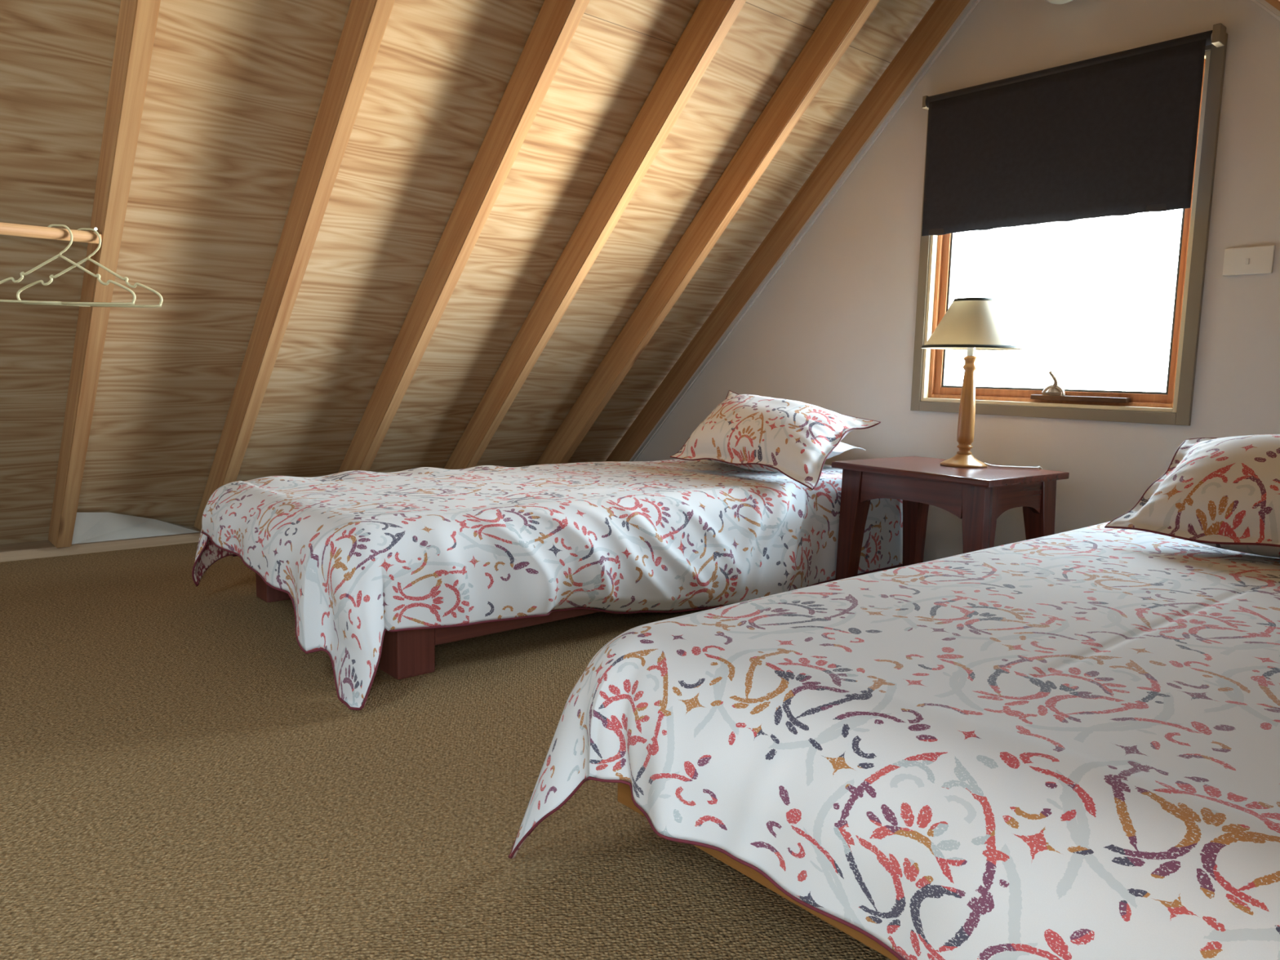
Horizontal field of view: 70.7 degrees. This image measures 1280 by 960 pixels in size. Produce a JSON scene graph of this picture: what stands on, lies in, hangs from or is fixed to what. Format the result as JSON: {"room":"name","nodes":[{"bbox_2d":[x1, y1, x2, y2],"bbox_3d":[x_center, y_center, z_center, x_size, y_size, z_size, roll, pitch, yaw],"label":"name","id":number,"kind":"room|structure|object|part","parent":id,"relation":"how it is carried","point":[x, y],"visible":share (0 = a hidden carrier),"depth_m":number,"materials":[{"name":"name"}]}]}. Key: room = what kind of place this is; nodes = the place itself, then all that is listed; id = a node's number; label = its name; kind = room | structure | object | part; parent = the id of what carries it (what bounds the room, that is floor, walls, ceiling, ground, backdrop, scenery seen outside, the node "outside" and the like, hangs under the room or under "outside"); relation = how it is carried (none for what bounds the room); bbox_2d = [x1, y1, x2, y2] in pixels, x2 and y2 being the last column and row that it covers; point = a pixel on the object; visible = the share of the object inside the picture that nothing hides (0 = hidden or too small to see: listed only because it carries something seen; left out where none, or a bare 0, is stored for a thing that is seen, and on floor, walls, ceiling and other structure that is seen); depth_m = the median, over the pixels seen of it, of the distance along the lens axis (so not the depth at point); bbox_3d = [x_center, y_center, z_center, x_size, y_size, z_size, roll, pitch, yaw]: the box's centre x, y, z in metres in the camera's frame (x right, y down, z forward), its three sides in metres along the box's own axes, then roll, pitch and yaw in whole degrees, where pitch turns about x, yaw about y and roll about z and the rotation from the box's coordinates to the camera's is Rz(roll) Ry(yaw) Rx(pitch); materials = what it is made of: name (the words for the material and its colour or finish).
{"room":"attic bedroom","nodes":[
{"label":"attic bedroom","id":0,"kind":"room"},
{"bbox_2d":[0,542,902,959],"bbox_3d":[-0.737,0.587,1.322,5.850,0.120,5.576,-5,9,-41],"label":"floor","id":1,"kind":"structure","parent":0,"point":[180,780],"depth_m":1.43,"materials":[{"name":"carpet"}]},
{"bbox_2d":[255,573,599,679],"bbox_3d":[-0.064,0.174,3.013,2.065,0.318,0.924,-5,9,-41],"label":"bed","id":2,"kind":"object","parent":1,"relation":"on","point":[408,653],"visible":0.09,"depth_m":2.06,"materials":[{"name":"brown wood"}]},
{"bbox_3d":[-1.081,0.269,2.685,0.093,0.164,0.093,-5,9,-41],"label":"leg","id":3,"kind":"part","parent":2,"relation":"part of","materials":[{"name":"brown wood"}]},
{"bbox_3d":[-0.533,0.358,2.066,0.093,0.164,0.093,-5,9,-41],"label":"leg","id":4,"kind":"part","parent":2,"relation":"part of","materials":[{"name":"brown wood"}]},
{"bbox_3d":[0.267,0.264,2.713,1.972,0.102,0.022,-5,9,-41],"label":"rail","id":5,"kind":"part","parent":2,"relation":"part of","materials":[{"name":"brown wood"}]},
{"bbox_2d":[191,458,902,710],"bbox_3d":[-0.123,0.157,2.901,2.199,0.368,1.126,-5,9,-41],"label":"duvet","id":6,"kind":"object","parent":2,"relation":"on","point":[359,556],"visible":0.88,"depth_m":2.30,"materials":[{"name":"fabric"}]},
{"bbox_2d":[670,390,880,489],"bbox_3d":[0.426,-0.158,3.064,0.389,0.270,0.784,-4,9,-37],"label":"pillow","id":7,"kind":"object","parent":6,"relation":"on","point":[795,439],"visible":1,"depth_m":2.93,"materials":[{"name":"fabric"}]},
{"bbox_2d":[826,441,866,458],"bbox_3d":[0.508,-0.131,3.438,0.450,0.123,0.520,-5,9,-41],"label":"pillow","id":8,"kind":"object","parent":6,"relation":"on","point":[841,447],"visible":0.06,"depth_m":3.35,"materials":[{"name":"white fabric"}]},
{"bbox_2d":[617,780,898,959],"bbox_3d":[1.077,0.362,1.689,2.110,0.318,0.960,-5,9,-41],"label":"bed","id":9,"kind":"object","parent":1,"relation":"on","point":[624,794],"visible":0.06,"depth_m":1.15,"materials":[{"name":"orange wood"}]},
{"bbox_2d":[507,521,1279,959],"bbox_3d":[0.990,0.343,1.624,2.245,0.359,1.065,-5,9,-41],"label":"duvet","id":10,"kind":"object","parent":9,"relation":"on","point":[1065,745],"visible":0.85,"depth_m":0.95,"materials":[{"name":"fabric"}]},
{"bbox_2d":[1104,434,1279,557],"bbox_3d":[1.347,0.032,1.750,0.362,0.247,0.701,-5,9,-41],"label":"pillow","id":11,"kind":"object","parent":10,"relation":"on","point":[1224,493],"visible":1,"depth_m":1.80,"materials":[{"name":"fabric"}]},
{"bbox_2d":[831,456,1069,580],"bbox_3d":[0.982,0.161,2.926,0.450,0.412,0.573,-4,9,-37],"label":"bedside table","id":12,"kind":"object","parent":1,"relation":"on","point":[979,496],"visible":0.81,"depth_m":2.81,"materials":[{"name":"brown wood"}]},
{"bbox_3d":[0.716,0.157,3.001,0.088,0.390,0.078,-4,9,-37],"label":"leg","id":13,"kind":"part","parent":12,"relation":"part of","materials":[{"name":"brown wood"}]},
{"bbox_3d":[0.977,0.139,3.202,0.088,0.390,0.078,-4,9,-37],"label":"leg","id":14,"kind":"part","parent":12,"relation":"part of","materials":[{"name":"brown wood"}]},
{"bbox_3d":[0.989,0.206,2.650,0.088,0.390,0.088,-4,9,-37],"label":"leg","id":15,"kind":"part","parent":12,"relation":"part of","materials":[{"name":"brown wood"}]},
{"bbox_2d":[920,297,1042,469],"bbox_3d":[1.083,-0.132,2.929,0.353,0.894,0.345,-5,9,-41],"label":"table lamp","id":16,"kind":"object","parent":12,"relation":"on","point":[972,324],"visible":0.97,"depth_m":2.83,"materials":[{"name":"beige wood"}]},
{"bbox_3d":[1.057,-0.241,2.914,0.052,0.316,0.052,-5,9,-41],"label":"stem","id":17,"kind":"part","parent":16,"relation":"part of","materials":[{"name":"brown wood"}]},
{"bbox_3d":[1.063,-0.497,2.883,0.300,0.155,0.300,-5,9,-41],"label":"lamp shade","id":18,"kind":"part","parent":16,"relation":"part of","materials":[{"name":"beige fabric"}]},
{"bbox_3d":[1.061,-0.424,2.892,0.310,0.009,0.310,-5,9,-41],"label":"shade trim","id":19,"kind":"part","parent":16,"relation":"part of","materials":[{"name":"black fabric"}]},
{"bbox_3d":[1.065,-0.571,2.874,0.132,0.009,0.132,-5,9,-41],"label":"shade trim","id":20,"kind":"part","parent":16,"relation":"part of","materials":[{"name":"black fabric"}]},
{"bbox_3d":[1.212,0.134,2.917,0.217,0.375,0.053,0,7,-7],"label":"cord","id":21,"kind":"part","parent":16,"relation":"part of","materials":[{"name":"white plastic"}]},
{"bbox_3d":[1.251,0.188,2.850,0.088,0.390,0.088,-4,9,-37],"label":"leg","id":22,"kind":"part","parent":12,"relation":"part of","materials":[{"name":"brown wood"}]},
{"bbox_2d":[0,0,935,544],"bbox_3d":[-1.574,-0.836,2.043,5.620,2.521,2.521,-5,9,-41],"label":"sloped ceiling","id":23,"kind":"structure","parent":0,"point":[235,89],"depth_m":2.87,"materials":[{"name":"brown wood"}]},
{"bbox_2d":[0,526,200,562],"bbox_3d":[-2.371,0.263,3.034,5.560,0.035,0.204,-5,9,-41],"label":"baseboard","id":24,"kind":"structure","parent":23,"relation":"attached to","point":[42,548],"depth_m":3.24,"materials":[{"name":"beige wood"}]},
{"bbox_2d":[48,0,160,547],"bbox_3d":[-1.311,-0.814,2.250,0.045,2.339,2.427,-5,9,-41],"label":"rafter","id":25,"kind":"object","parent":23,"relation":"attached to","point":[137,19],"visible":1,"depth_m":2.33,"materials":[{"name":"brown wood"}]},
{"bbox_2d":[71,512,199,544],"bbox_3d":[-1.905,0.153,3.398,0.428,0.114,0.124,-5,9,-41],"label":"board","id":26,"kind":"object","parent":23,"relation":"attached to","point":[89,527],"visible":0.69,"depth_m":3.33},
{"bbox_2d":[193,0,395,530],"bbox_3d":[-0.941,-0.846,2.572,0.045,2.339,2.427,-5,9,-41],"label":"rafter","id":27,"kind":"object","parent":23,"relation":"attached to","point":[366,22],"visible":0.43,"depth_m":2.59,"materials":[{"name":"brown wood"}]},
{"bbox_2d":[337,0,590,472],"bbox_3d":[-0.558,-0.878,2.906,0.045,2.339,2.427,-5,9,-41],"label":"rafter","id":28,"kind":"object","parent":23,"relation":"attached to","point":[556,24],"visible":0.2,"depth_m":2.86,"materials":[{"name":"brown wood"}]},
{"bbox_2d":[444,0,746,469],"bbox_3d":[-0.183,-0.910,3.233,0.045,2.339,2.427,-5,9,-41],"label":"rafter","id":29,"kind":"object","parent":23,"relation":"attached to","point":[711,20],"visible":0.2,"depth_m":3.13,"materials":[{"name":"brown wood"}]},
{"bbox_2d":[534,0,879,465],"bbox_3d":[0.199,-0.942,3.566,0.045,2.339,2.427,-5,9,-41],"label":"rafter","id":30,"kind":"object","parent":23,"relation":"attached to","point":[844,19],"visible":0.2,"depth_m":3.42,"materials":[{"name":"brown wood"}]},
{"bbox_3d":[-1.688,-0.782,1.921,0.045,2.339,2.427,-5,9,-41],"label":"rafter","id":31,"kind":"object","parent":23,"relation":"attached to","visible":0},
{"bbox_2d":[0,222,102,244],"bbox_3d":[-1.742,-0.594,1.998,0.957,0.038,0.031,-5,9,-41],"label":"rail","id":32,"kind":"object","parent":31,"relation":"attached to","point":[6,228],"visible":0.86,"depth_m":2.23,"materials":[{"name":"brown wood"}]},
{"bbox_2d":[0,224,136,305],"bbox_3d":[-1.454,-0.540,2.262,0.363,0.197,0.007,1,7,-3],"label":"hanger","id":33,"kind":"object","parent":32,"relation":"hanging from","point":[98,276],"visible":0.95,"depth_m":2.27,"materials":[{"name":"beige plastic"}]},
{"bbox_3d":[-1.454,-0.504,2.267,0.363,0.124,0.007,1,7,-3],"label":"frame","id":34,"kind":"part","parent":33,"relation":"part of","materials":[{"name":"beige plastic"}]},
{"bbox_2d":[16,227,163,307],"bbox_3d":[-1.407,-0.542,2.303,0.363,0.197,0.007,1,7,-3],"label":"hanger","id":35,"kind":"object","parent":32,"relation":"hanging from","point":[51,277],"visible":0.88,"depth_m":2.31,"materials":[{"name":"beige plastic"}]},
{"bbox_3d":[-1.408,-0.506,2.308,0.363,0.124,0.007,1,7,-3],"label":"frame","id":36,"kind":"part","parent":35,"relation":"part of","materials":[{"name":"beige plastic"}]},
{"bbox_2d":[635,0,1279,562],"bbox_3d":[1.397,-0.865,3.002,0.150,2.448,4.896,-5,9,-41],"label":"wall","id":37,"kind":"structure","parent":0,"point":[833,329],"depth_m":3.08,"materials":[{"name":"paint"}]},
{"bbox_2d":[604,0,970,462],"bbox_3d":[0.528,-0.970,3.854,0.024,2.339,2.427,-5,9,-41],"label":"rafter","id":38,"kind":"object","parent":37,"relation":"attached to","point":[940,16],"visible":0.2,"depth_m":3.67,"materials":[{"name":"brown wood"}]},
{"bbox_2d":[629,0,980,461],"bbox_3d":[0.580,-0.905,3.801,0.026,2.278,2.278,-5,9,-41],"label":"trim","id":39,"kind":"structure","parent":37,"relation":"attached to","point":[971,4],"depth_m":3.61,"materials":[{"name":"paint"}]},
{"bbox_2d":[1045,0,1072,4],"bbox_3d":[1.312,-1.546,2.782,0.180,0.150,0.150,-5,9,-41],"label":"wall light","id":40,"kind":"object","parent":37,"relation":"attached to","point":[1053,2],"visible":1,"depth_m":2.78,"materials":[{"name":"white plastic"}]},
{"bbox_2d":[910,32,1227,426],"bbox_3d":[1.361,-0.761,2.981,0.086,1.106,0.934,-5,9,-41],"label":"window","id":41,"kind":"structure","parent":37,"relation":"in","point":[937,252],"depth_m":2.82,"materials":[{"name":"paint"}]},
{"bbox_3d":[1.371,-0.319,2.988,0.052,0.083,0.075,-5,9,-41],"label":"winder handle","id":42,"kind":"part","parent":41,"relation":"part of","materials":[{"name":"gold metal"}]},
{"bbox_3d":[1.382,-0.761,2.994,0.036,0.994,0.832,-5,9,-41],"label":"sash","id":43,"kind":"part","parent":41,"relation":"part of","materials":[{"name":"brown wood"}]},
{"bbox_2d":[921,22,1226,235],"bbox_3d":[1.315,-1.073,2.896,0.054,0.497,0.934,-5,9,-41],"label":"roller blind","id":44,"kind":"object","parent":41,"relation":"attached to","point":[1114,134],"visible":1,"depth_m":2.83,"materials":[{"name":"fabric"}]},
{"bbox_2d":[1222,244,1275,275],"bbox_3d":[1.712,-0.617,2.541,0.014,0.076,0.120,-5,9,-41],"label":"light switch","id":45,"kind":"object","parent":37,"relation":"attached to","point":[1252,260],"visible":1,"depth_m":2.54,"materials":[{"name":"plastic"}]},
{"bbox_2d":[1251,0,1279,21],"bbox_3d":[2.078,-0.664,2.106,0.026,2.278,2.278,-5,9,-41],"label":"trim","id":46,"kind":"structure","parent":37,"relation":"attached to","point":[1263,4],"depth_m":2.46,"materials":[{"name":"paint"}]},
{"bbox_3d":[0.059,-0.574,0.197,5.620,2.521,2.521,-5,9,-41],"label":"wall","id":47,"kind":"structure","parent":0,"visible":0},
{"bbox_2d":[1264,0,1279,10],"bbox_3d":[2.132,-0.712,2.040,0.024,2.339,2.427,-5,9,-41],"label":"rafter","id":48,"kind":"object","parent":47,"relation":"attached to","point":[1276,3],"visible":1,"depth_m":2.44,"materials":[{"name":"brown wood"}]}
]}

